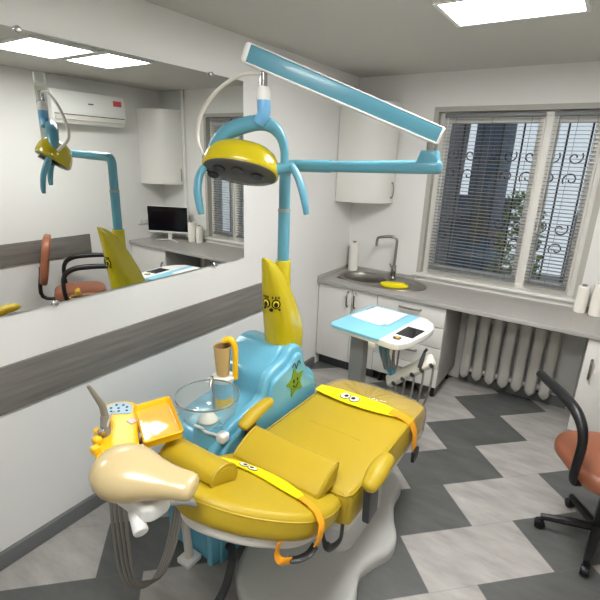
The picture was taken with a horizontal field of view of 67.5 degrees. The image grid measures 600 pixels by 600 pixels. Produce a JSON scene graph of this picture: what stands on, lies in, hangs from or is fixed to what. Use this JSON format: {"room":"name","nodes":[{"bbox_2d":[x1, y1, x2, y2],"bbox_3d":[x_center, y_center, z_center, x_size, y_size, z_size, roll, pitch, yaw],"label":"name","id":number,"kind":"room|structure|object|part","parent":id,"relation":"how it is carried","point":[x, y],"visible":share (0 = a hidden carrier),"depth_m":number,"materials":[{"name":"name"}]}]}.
{"room":"dental clinic","nodes":[
{"label":"dental clinic","id":0,"kind":"room"},
{"bbox_2d":[0,0,359,551],"bbox_3d":[-1.087,-0.189,2.530,0.300,2.687,5.900,13,21,32],"label":"wall","id":1,"kind":"structure","parent":0,"point":[46,459],"depth_m":2.56,"materials":[{"name":"white paint"}]},
{"bbox_2d":[0,24,243,315],"bbox_3d":[-1.240,-0.500,1.855,0.030,1.182,3.060,13,21,32],"label":"wall mirror","id":2,"kind":"object","parent":1,"relation":"attached to","point":[100,157],"visible":1,"depth_m":2.21,"materials":[{"name":"silver mirror"}]},
{"bbox_2d":[0,282,262,415],"bbox_3d":[-1.365,0.420,2.012,0.018,0.225,3.870,13,21,32],"label":"trim","id":3,"kind":"structure","parent":1,"relation":"attached to","point":[25,382],"depth_m":2.48,"materials":[{"name":"grey wood"}]},
{"bbox_2d":[0,357,314,570],"bbox_3d":[-1.169,1.152,2.593,0.024,0.090,4.680,13,21,32],"label":"baseboard","id":4,"kind":"structure","parent":1,"relation":"attached to","point":[8,556],"depth_m":2.36,"materials":[{"name":"grey"}]},
{"bbox_2d":[0,360,599,599],"bbox_3d":[0.172,1.447,2.130,3.450,0.100,5.900,13,21,32],"label":"floor","id":5,"kind":"structure","parent":0,"point":[487,464],"depth_m":2.49,"materials":[{"name":"tile"}]},
{"bbox_2d":[90,396,200,589],"bbox_3d":[-0.625,0.927,1.933,0.389,0.956,0.474,-3,18,-16],"label":"dental assistant console","id":6,"kind":"object","parent":5,"relation":"on","point":[158,422],"visible":0.75,"depth_m":1.81,"materials":[{"name":"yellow plastic"}]},
{"bbox_2d":[86,384,110,445],"bbox_3d":[-0.749,0.429,1.695,0.051,0.264,0.070,7,18,15],"label":"syringe","id":7,"kind":"object","parent":6,"relation":"in","point":[103,431],"visible":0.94,"depth_m":1.70,"materials":[{"name":"grey plastic"}]},
{"bbox_3d":[-0.747,0.500,1.718,0.042,0.116,0.068,4,18,5],"label":"handle","id":8,"kind":"part","parent":7,"relation":"part of","materials":[{"name":"grey"}]},
{"bbox_2d":[107,410,116,426],"bbox_3d":[-0.722,0.465,1.708,0.053,0.100,0.012,-6,19,-24],"label":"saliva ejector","id":9,"kind":"object","parent":6,"relation":"in","point":[113,411],"visible":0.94,"depth_m":1.70,"materials":[{"name":"white plastic"}]},
{"bbox_3d":[-0.764,0.457,1.893,0.114,0.006,0.092,-1,18,-10],"label":"button panel","id":10,"kind":"part","parent":6,"relation":"part of","materials":[{"name":"blue plastic"}]},
{"bbox_2d":[134,396,183,447],"bbox_3d":[-0.578,0.505,1.835,0.301,0.058,0.278,13,21,32],"label":"tray","id":11,"kind":"object","parent":6,"relation":"on","point":[158,422],"depth_m":1.82,"materials":[{"name":"orange"}]},
{"bbox_2d":[168,258,314,599],"bbox_3d":[-0.416,0.595,2.147,0.559,1.474,1.642,8,19,19],"label":"dental spittoon unit","id":12,"kind":"object","parent":5,"relation":"on","point":[268,363],"visible":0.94,"depth_m":2.36,"materials":[{"name":"blue gloss plastic"},{"name":"glass"},{"name":"yellow gloss plastic"}]},
{"bbox_2d":[174,379,239,412],"bbox_3d":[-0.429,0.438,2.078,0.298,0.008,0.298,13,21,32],"label":"bowl","id":13,"kind":"object","parent":12,"relation":"on","point":[211,381],"depth_m":2.09,"materials":[{"name":"clear glass"}]},
{"bbox_2d":[193,412,222,448],"bbox_3d":[-0.435,0.601,2.130,0.140,0.150,0.140,13,21,32],"label":"drain","id":14,"kind":"object","parent":12,"relation":"on","point":[208,424],"depth_m":2.08,"materials":[{"name":"white plastic"}]},
{"bbox_3d":[-0.437,0.476,2.227,0.019,0.209,0.086,2,18,-1],"label":"rinse spout","id":15,"kind":"part","parent":12,"relation":"part of","materials":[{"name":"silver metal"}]},
{"bbox_2d":[213,342,230,376],"bbox_3d":[-0.393,0.304,2.277,0.093,0.164,0.093,13,21,32],"label":"paper cup","id":16,"kind":"object","parent":12,"relation":"on","point":[222,351],"visible":0.95,"depth_m":2.25,"materials":[{"name":"brown paper"}]},
{"bbox_3d":[-0.354,0.294,2.275,0.080,0.232,0.032,3,18,2],"label":"water spout","id":17,"kind":"part","parent":12,"relation":"part of","materials":[{"name":"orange plastic"}]},
{"bbox_3d":[-0.152,0.786,2.455,0.032,0.940,0.835,13,21,32],"label":"panel","id":18,"kind":"part","parent":12,"relation":"part of","materials":[{"name":"blue plastic"}]},
{"bbox_2d":[193,42,444,260],"bbox_3d":[0.064,-0.600,2.064,1.071,0.951,0.469,3,18,3],"label":"lamp","id":19,"kind":"object","parent":12,"relation":"on","point":[226,158],"visible":1,"depth_m":1.87,"materials":[{"name":"teal paint"}]},
{"bbox_3d":[-0.433,-0.477,1.946,0.051,0.206,0.080,5,18,10],"label":"lamp handle","id":20,"kind":"part","parent":19,"relation":"part of","materials":[{"name":"teal paint"}]},
{"bbox_3d":[-0.086,-0.340,2.369,0.062,0.260,0.062,13,21,32],"label":"post","id":21,"kind":"part","parent":19,"relation":"part of","materials":[{"name":"teal paint"}]},
{"bbox_3d":[-0.005,-0.479,1.939,0.108,0.211,0.045,13,21,32],"label":"lamp handle","id":22,"kind":"part","parent":19,"relation":"part of","materials":[{"name":"teal paint"}]},
{"bbox_3d":[0.178,-0.822,1.797,0.794,0.341,0.056,4,18,5],"label":"spring arm","id":23,"kind":"part","parent":19,"relation":"part of","materials":[{"name":"teal paint"}]},
{"bbox_3d":[0.298,-0.599,2.013,0.679,0.073,0.056,14,21,33],"label":"horizontal arm","id":24,"kind":"part","parent":19,"relation":"part of","materials":[{"name":"teal paint"}]},
{"bbox_2d":[88,378,426,599],"bbox_3d":[0.083,0.854,2.104,0.757,1.040,1.835,13,21,32],"label":"dental chair","id":25,"kind":"object","parent":5,"relation":"on","point":[249,511],"visible":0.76,"depth_m":2.03,"materials":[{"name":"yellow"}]},
{"bbox_3d":[-0.518,0.711,1.438,0.048,0.066,0.090,-9,21,-30],"label":"headrest knob","id":26,"kind":"part","parent":25,"relation":"part of","materials":[{"name":"white plastic"}]},
{"bbox_2d":[159,437,237,487],"bbox_3d":[-0.397,0.633,1.748,0.285,0.110,0.147,13,21,32],"label":"cushion","id":27,"kind":"object","parent":25,"relation":"on","point":[213,470],"visible":0.91,"depth_m":1.70,"materials":[{"name":"yellow leather"}]},
{"bbox_3d":[-0.204,0.539,2.142,0.076,0.078,0.250,13,21,32],"label":"armrest","id":28,"kind":"part","parent":25,"relation":"part of","materials":[{"name":"yellow plastic"}]},
{"bbox_3d":[-0.182,0.781,1.771,0.579,0.314,0.552,13,21,32],"label":"backrest","id":29,"kind":"part","parent":25,"relation":"part of","materials":[{"name":"yellow leather"}]},
{"bbox_2d":[221,457,344,565],"bbox_3d":[-0.140,0.816,1.787,0.582,0.241,0.346,13,21,32],"label":"strap","id":30,"kind":"object","parent":25,"relation":"on","point":[269,477],"visible":1,"depth_m":1.69,"materials":[{"name":"yellow fabric"}]},
{"bbox_2d":[233,425,338,498],"bbox_3d":[-0.067,0.694,1.935,0.450,0.104,0.180,13,21,32],"label":"bolster cushion","id":31,"kind":"object","parent":25,"relation":"on","point":[313,473],"visible":0.99,"depth_m":1.90,"materials":[{"name":"yellow leather"}]},
{"bbox_3d":[0.188,1.245,2.466,0.650,0.082,1.262,13,21,32],"label":"plate","id":32,"kind":"part","parent":25,"relation":"part of","materials":[{"name":"grey plastic"}]},
{"bbox_3d":[0.251,0.727,2.413,0.584,0.228,1.051,13,21,32],"label":"seat","id":33,"kind":"part","parent":25,"relation":"part of","materials":[{"name":"yellow leather"}]},
{"bbox_2d":[315,384,418,462],"bbox_3d":[0.354,0.686,2.525,0.630,0.258,0.128,13,21,32],"label":"strap","id":34,"kind":"object","parent":25,"relation":"on","point":[350,398],"visible":1,"depth_m":2.46,"materials":[{"name":"yellow fabric"}]},
{"bbox_3d":[0.247,0.833,2.446,0.543,0.108,0.998,13,21,32],"label":"seat frame","id":35,"kind":"part","parent":25,"relation":"part of","materials":[{"name":"white plastic"}]},
{"bbox_3d":[0.319,0.687,1.806,0.084,0.083,0.222,13,21,32],"label":"armrest","id":36,"kind":"part","parent":25,"relation":"part of","materials":[{"name":"yellow leather"}]},
{"bbox_2d":[316,283,377,377],"bbox_3d":[0.563,0.231,4.429,0.607,0.845,0.607,13,21,32],"label":"base cabinet","id":37,"kind":"object","parent":5,"relation":"on","point":[334,302],"visible":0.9,"depth_m":4.25,"materials":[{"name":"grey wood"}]},
{"bbox_3d":[0.319,0.211,4.275,0.350,0.730,0.018,13,21,32],"label":"door","id":38,"kind":"part","parent":37,"relation":"part of","materials":[{"name":"white laminate"}]},
{"bbox_3d":[0.491,0.012,4.061,0.017,0.156,0.044,13,21,32],"label":"handle","id":39,"kind":"part","parent":37,"relation":"part of","materials":[{"name":"silver metal"}]},
{"bbox_3d":[0.572,0.271,4.116,0.248,0.730,0.018,13,21,32],"label":"door","id":40,"kind":"part","parent":37,"relation":"part of","materials":[{"name":"white laminate"}]},
{"bbox_2d":[331,305,435,405],"bbox_3d":[0.594,0.595,3.156,0.673,0.927,0.619,13,21,32],"label":"table","id":41,"kind":"object","parent":5,"relation":"on","point":[409,330],"visible":0.68,"depth_m":2.99,"materials":[{"name":"white plastic"}]},
{"bbox_2d":[351,307,394,324],"bbox_3d":[0.548,0.112,3.156,0.290,0.005,0.250,-15,24,-42],"label":"paper sheet","id":42,"kind":"object","parent":41,"relation":"on","point":[356,314],"visible":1,"depth_m":3.08,"materials":[{"name":"white paper"}]},
{"bbox_2d":[357,306,407,324],"bbox_3d":[0.583,0.108,3.166,0.250,0.005,0.290,15,22,36],"label":"paper sheet","id":43,"kind":"object","parent":42,"relation":"on","point":[377,314],"visible":1,"depth_m":3.16,"materials":[{"name":"white paper"}]},
{"bbox_3d":[0.607,0.353,3.076,0.148,0.328,0.084,13,21,32],"label":"rack arm","id":44,"kind":"part","parent":41,"relation":"part of","materials":[{"name":"teal paint"}]},
{"bbox_2d":[418,348,427,368],"bbox_3d":[0.797,0.379,2.917,0.063,0.136,0.032,-6,19,-23],"label":"dental handpiece","id":45,"kind":"object","parent":41,"relation":"on","point":[422,357],"visible":1,"depth_m":2.91,"materials":[{"name":"grey plastic"}]},
{"bbox_2d":[372,295,461,396],"bbox_3d":[1.067,0.349,4.113,0.600,0.845,0.610,13,21,32],"label":"base cabinet","id":46,"kind":"object","parent":5,"relation":"on","point":[442,344],"visible":0.52,"depth_m":3.85,"materials":[{"name":"white"}]},
{"bbox_3d":[0.748,0.699,4.207,0.040,0.100,0.040,13,21,32],"label":"leg","id":47,"kind":"part","parent":46,"relation":"part of","materials":[{"name":"black plastic"}]},
{"bbox_3d":[0.917,0.614,3.975,0.596,0.177,0.018,13,21,32],"label":"drawer","id":48,"kind":"part","parent":46,"relation":"part of","materials":[{"name":"white laminate"}]},
{"bbox_3d":[0.923,0.440,3.920,0.596,0.177,0.018,13,21,32],"label":"drawer","id":49,"kind":"part","parent":46,"relation":"part of","materials":[{"name":"white laminate"}]},
{"bbox_3d":[0.921,0.070,3.778,0.206,0.017,0.045,13,21,32],"label":"handle","id":50,"kind":"part","parent":46,"relation":"part of","materials":[{"name":"silver metal"}]},
{"bbox_3d":[0.936,0.093,3.809,0.596,0.177,0.018,13,21,32],"label":"drawer","id":51,"kind":"part","parent":46,"relation":"part of","materials":[{"name":"white laminate"}]},
{"bbox_3d":[0.930,0.266,3.864,0.596,0.177,0.018,13,21,32],"label":"drawer","id":52,"kind":"part","parent":46,"relation":"part of","materials":[{"name":"white laminate"}]},
{"bbox_3d":[1.163,0.797,3.946,0.040,0.100,0.040,13,21,32],"label":"leg","id":53,"kind":"part","parent":46,"relation":"part of","materials":[{"name":"black plastic"}]},
{"bbox_2d":[534,370,599,577],"bbox_3d":[1.631,0.805,2.284,0.626,1.127,0.755,3,18,3],"label":"office chair","id":54,"kind":"object","parent":5,"relation":"on","point":[579,449],"visible":1,"depth_m":2.32,"materials":[{"name":"brown"}]},
{"bbox_3d":[1.379,0.669,2.378,0.100,0.422,0.529,3,18,3],"label":"armrest","id":55,"kind":"part","parent":54,"relation":"part of","materials":[{"name":"black plastic"}]},
{"bbox_3d":[1.630,0.840,2.312,0.500,0.105,0.500,3,18,3],"label":"seat","id":56,"kind":"part","parent":54,"relation":"part of","materials":[{"name":"brown"}]},
{"bbox_2d":[567,338,599,431],"bbox_3d":[2.398,0.664,3.274,0.640,0.845,0.610,13,21,32],"label":"base cabinet","id":57,"kind":"object","parent":5,"relation":"on","point":[586,393],"visible":0.77,"depth_m":3.18,"materials":[{"name":"grey laminate"}]},
{"bbox_2d":[317,265,599,340],"bbox_3d":[1.512,0.010,3.717,2.850,0.068,0.606,13,21,32],"label":"countertop","id":58,"kind":"structure","parent":57,"relation":"on","point":[542,315],"depth_m":3.63,"materials":[{"name":"grey stone"}]},
{"bbox_2d":[348,241,358,270],"bbox_3d":[0.545,-0.449,4.544,0.096,0.297,0.096,13,21,32],"label":"paper towel roll","id":59,"kind":"object","parent":58,"relation":"on","point":[354,246],"visible":1,"depth_m":4.51,"materials":[{"name":"white paper"}]},
{"bbox_2d":[339,271,426,291],"bbox_3d":[0.761,-0.114,4.228,0.850,0.152,0.480,13,21,32],"label":"sink","id":60,"kind":"object","parent":58,"relation":"in","point":[363,278],"visible":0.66,"depth_m":4.29,"materials":[{"name":"silver metal"}]},
{"bbox_2d":[344,273,385,282],"bbox_3d":[0.618,-0.146,4.325,0.420,0.146,0.350,13,21,32],"label":"basin","id":61,"kind":"object","parent":60,"relation":"in","point":[357,277],"depth_m":4.46,"materials":[{"name":"silver metal"}]},
{"bbox_2d":[381,281,408,287],"bbox_3d":[0.852,-0.141,4.040,0.253,0.023,0.160,6,18,13],"label":"folded cloth","id":62,"kind":"object","parent":60,"relation":"on","point":[383,283],"visible":1,"depth_m":4.01,"materials":[{"name":"yellow fabric"}]},
{"bbox_2d":[375,235,397,278],"bbox_3d":[0.824,-0.417,4.277,0.226,0.408,0.075,10,19,23],"label":"faucet","id":63,"kind":"object","parent":58,"relation":"on","point":[393,267],"visible":1,"depth_m":4.24,"materials":[{"name":"silver metal"}]},
{"bbox_2d":[391,265,395,276],"bbox_3d":[0.895,-0.277,4.294,0.044,0.115,0.044,13,21,32],"label":"tap","id":64,"kind":"object","parent":63,"relation":"on","point":[393,268],"depth_m":4.27,"materials":[{"name":"silver metal"}]},
{"bbox_2d":[573,284,590,312],"bbox_3d":[2.193,-0.013,3.488,0.084,0.222,0.084,13,21,32],"label":"paper towel roll","id":65,"kind":"object","parent":58,"relation":"on","point":[583,292],"visible":1,"depth_m":3.46,"materials":[{"name":"white paper"}]},
{"bbox_2d":[588,282,599,316],"bbox_3d":[2.274,-0.006,3.409,0.100,0.262,0.100,13,21,32],"label":"paper towel roll","id":66,"kind":"object","parent":58,"relation":"on","point":[594,308],"visible":1,"depth_m":3.39,"materials":[{"name":"white paper"}]},
{"bbox_3d":[2.023,0.490,3.130,0.017,0.156,0.044,13,21,32],"label":"handle","id":67,"kind":"part","parent":57,"relation":"part of","materials":[{"name":"silver metal"}]},
{"bbox_2d":[145,0,599,76],"bbox_3d":[0.267,-1.206,1.283,3.450,0.100,5.900,13,21,32],"label":"ceiling","id":68,"kind":"structure","parent":0,"point":[360,38],"depth_m":2.66,"materials":[{"name":"grey paint"}]},
{"bbox_2d":[432,0,591,26],"bbox_3d":[0.990,-1.373,2.090,0.620,0.024,0.430,13,21,32],"label":"recessed light","id":69,"kind":"object","parent":68,"relation":"in","point":[462,13],"visible":1,"depth_m":2.12,"materials":[{"name":"white plastic"}]},
{"bbox_2d":[348,61,599,407],"bbox_3d":[1.780,-0.536,3.937,2.850,2.687,0.300,13,21,32],"label":"wall","id":70,"kind":"structure","parent":0,"point":[419,94],"depth_m":3.88,"materials":[{"name":"white paint"}]},
{"bbox_2d":[335,100,401,202],"bbox_3d":[0.636,-1.336,4.089,0.473,0.870,0.352,13,21,32],"label":"upper cabinet","id":71,"kind":"object","parent":70,"relation":"attached to","point":[361,137],"visible":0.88,"depth_m":4.01,"materials":[{"name":"grey"}]},
{"bbox_2d":[412,102,599,302],"bbox_3d":[1.740,-0.836,3.795,1.405,1.488,0.230,13,21,32],"label":"window","id":72,"kind":"structure","parent":70,"relation":"in","point":[591,206],"depth_m":3.67,"materials":[{"name":"grey plastic"}]},
{"bbox_2d":[427,112,546,282],"bbox_3d":[1.546,-0.869,3.842,0.770,1.358,0.035,13,21,32],"label":"blind","id":73,"kind":"object","parent":72,"relation":"attached to","point":[514,114],"visible":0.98,"depth_m":3.83,"materials":[{"name":"grey"}]},
{"bbox_3d":[1.304,-0.917,4.001,0.004,1.320,0.003,13,21,32],"label":"ladder cord","id":74,"kind":"part","parent":73,"relation":"part of","materials":[{"name":"white fabric"}]},
{"bbox_3d":[1.525,-0.231,4.048,0.760,0.016,0.026,13,21,32],"label":"rail","id":75,"kind":"part","parent":73,"relation":"part of","materials":[{"name":"grey metal"}]},
{"bbox_3d":[1.547,-0.859,3.848,0.004,1.320,0.003,13,21,32],"label":"ladder cord","id":76,"kind":"part","parent":73,"relation":"part of","materials":[{"name":"white fabric"}]},
{"bbox_3d":[1.790,-0.802,3.695,0.004,1.320,0.003,13,21,32],"label":"ladder cord","id":77,"kind":"part","parent":73,"relation":"part of","materials":[{"name":"white fabric"}]},
{"bbox_3d":[1.573,-0.866,3.896,0.790,1.345,0.060,13,21,32],"label":"sash","id":78,"kind":"part","parent":72,"relation":"part of","materials":[{"name":"white plastic"}]},
{"bbox_3d":[1.688,-0.131,3.976,1.405,0.030,0.130,13,21,32],"label":"sill","id":79,"kind":"part","parent":72,"relation":"part of","materials":[{"name":"white plastic"}]},
{"bbox_3d":[2.086,-0.745,3.574,0.345,1.345,0.060,13,21,32],"label":"sash","id":80,"kind":"part","parent":72,"relation":"part of","materials":[{"name":"white plastic"}]},
{"bbox_2d":[523,111,599,290],"bbox_3d":[2.050,-0.750,3.525,0.325,1.358,0.035,13,21,32],"label":"blind","id":81,"kind":"object","parent":72,"relation":"attached to","point":[563,113],"visible":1,"depth_m":3.54,"materials":[{"name":"grey"}]},
{"bbox_3d":[1.949,-0.764,3.595,0.004,1.320,0.003,13,21,32],"label":"ladder cord","id":82,"kind":"part","parent":81,"relation":"part of","materials":[{"name":"white fabric"}]},
{"bbox_3d":[2.029,-0.112,3.731,0.315,0.016,0.026,13,21,32],"label":"rail","id":83,"kind":"part","parent":81,"relation":"part of","materials":[{"name":"grey metal"}]},
{"bbox_3d":[2.051,-0.740,3.530,0.004,1.320,0.003,13,21,32],"label":"ladder cord","id":84,"kind":"part","parent":81,"relation":"part of","materials":[{"name":"white fabric"}]},
{"bbox_3d":[2.154,-0.716,3.466,0.004,1.320,0.003,13,21,32],"label":"ladder cord","id":85,"kind":"part","parent":81,"relation":"part of","materials":[{"name":"white fabric"}]},
{"bbox_2d":[459,314,563,399],"bbox_3d":[1.818,0.468,3.916,0.750,0.640,0.162,13,21,32],"label":"radiator","id":86,"kind":"object","parent":70,"relation":"attached to","point":[516,381],"visible":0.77,"depth_m":3.85,"materials":[{"name":"white metal"}]},
{"bbox_2d":[458,372,565,408],"bbox_3d":[1.891,0.796,4.048,0.900,0.090,0.024,13,21,32],"label":"baseboard","id":87,"kind":"structure","parent":70,"relation":"attached to","point":[553,400],"depth_m":4.01,"materials":[{"name":"grey"}]},
{"bbox_2d":[434,123,595,282],"bbox_3d":[1.938,-0.951,4.080,1.500,1.600,0.020,13,21,32],"label":"window grille","id":88,"kind":"object","parent":70,"relation":"in","point":[593,127],"visible":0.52,"depth_m":4.09,"materials":[{"name":"black metal"}]},
{"label":"outside","id":89,"kind":"structure","parent":0,"visible":0},
{"bbox_2d":[502,269,559,281],"bbox_3d":[3.619,0.280,7.976,12.000,0.100,7.600,13,21,32],"label":"ground","id":90,"kind":"structure","parent":89,"point":[541,278],"depth_m":10.57,"materials":[{"name":"grey"}]},
{"bbox_2d":[434,124,470,264],"bbox_3d":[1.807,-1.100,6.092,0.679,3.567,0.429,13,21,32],"label":"building","id":91,"kind":"structure","parent":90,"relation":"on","point":[458,136],"depth_m":5.74,"materials":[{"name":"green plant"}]},
{"bbox_2d":[448,195,509,272],"bbox_3d":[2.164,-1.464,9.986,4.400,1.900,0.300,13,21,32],"label":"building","id":92,"kind":"structure","parent":90,"relation":"on","point":[460,196],"depth_m":9.00,"materials":[{"name":"stone"}]},
{"bbox_2d":[457,124,517,271],"bbox_3d":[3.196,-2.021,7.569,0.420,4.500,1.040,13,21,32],"label":"building","id":93,"kind":"structure","parent":90,"relation":"on","point":[508,141],"depth_m":7.28,"materials":[{"name":"stone"}]},
{"bbox_2d":[466,190,489,234],"bbox_3d":[2.900,-1.427,7.322,0.260,0.700,0.040,13,21,32],"label":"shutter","id":94,"kind":"object","parent":93,"relation":"hanging from","point":[488,191],"depth_m":7.30,"materials":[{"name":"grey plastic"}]},
{"bbox_2d":[484,188,546,278],"bbox_3d":[2.728,-0.279,5.783,0.800,2.238,0.704,13,21,32],"label":"shrub","id":95,"kind":"object","parent":90,"relation":"on","point":[516,193],"visible":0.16,"depth_m":5.59,"materials":[{"name":"green plant"}]},
{"bbox_2d":[561,211,578,282],"bbox_3d":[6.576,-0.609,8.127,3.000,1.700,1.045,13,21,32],"label":"building","id":96,"kind":"structure","parent":90,"relation":"on","point":[578,211],"depth_m":8.46,"materials":[{"name":"stone"}]}
]}

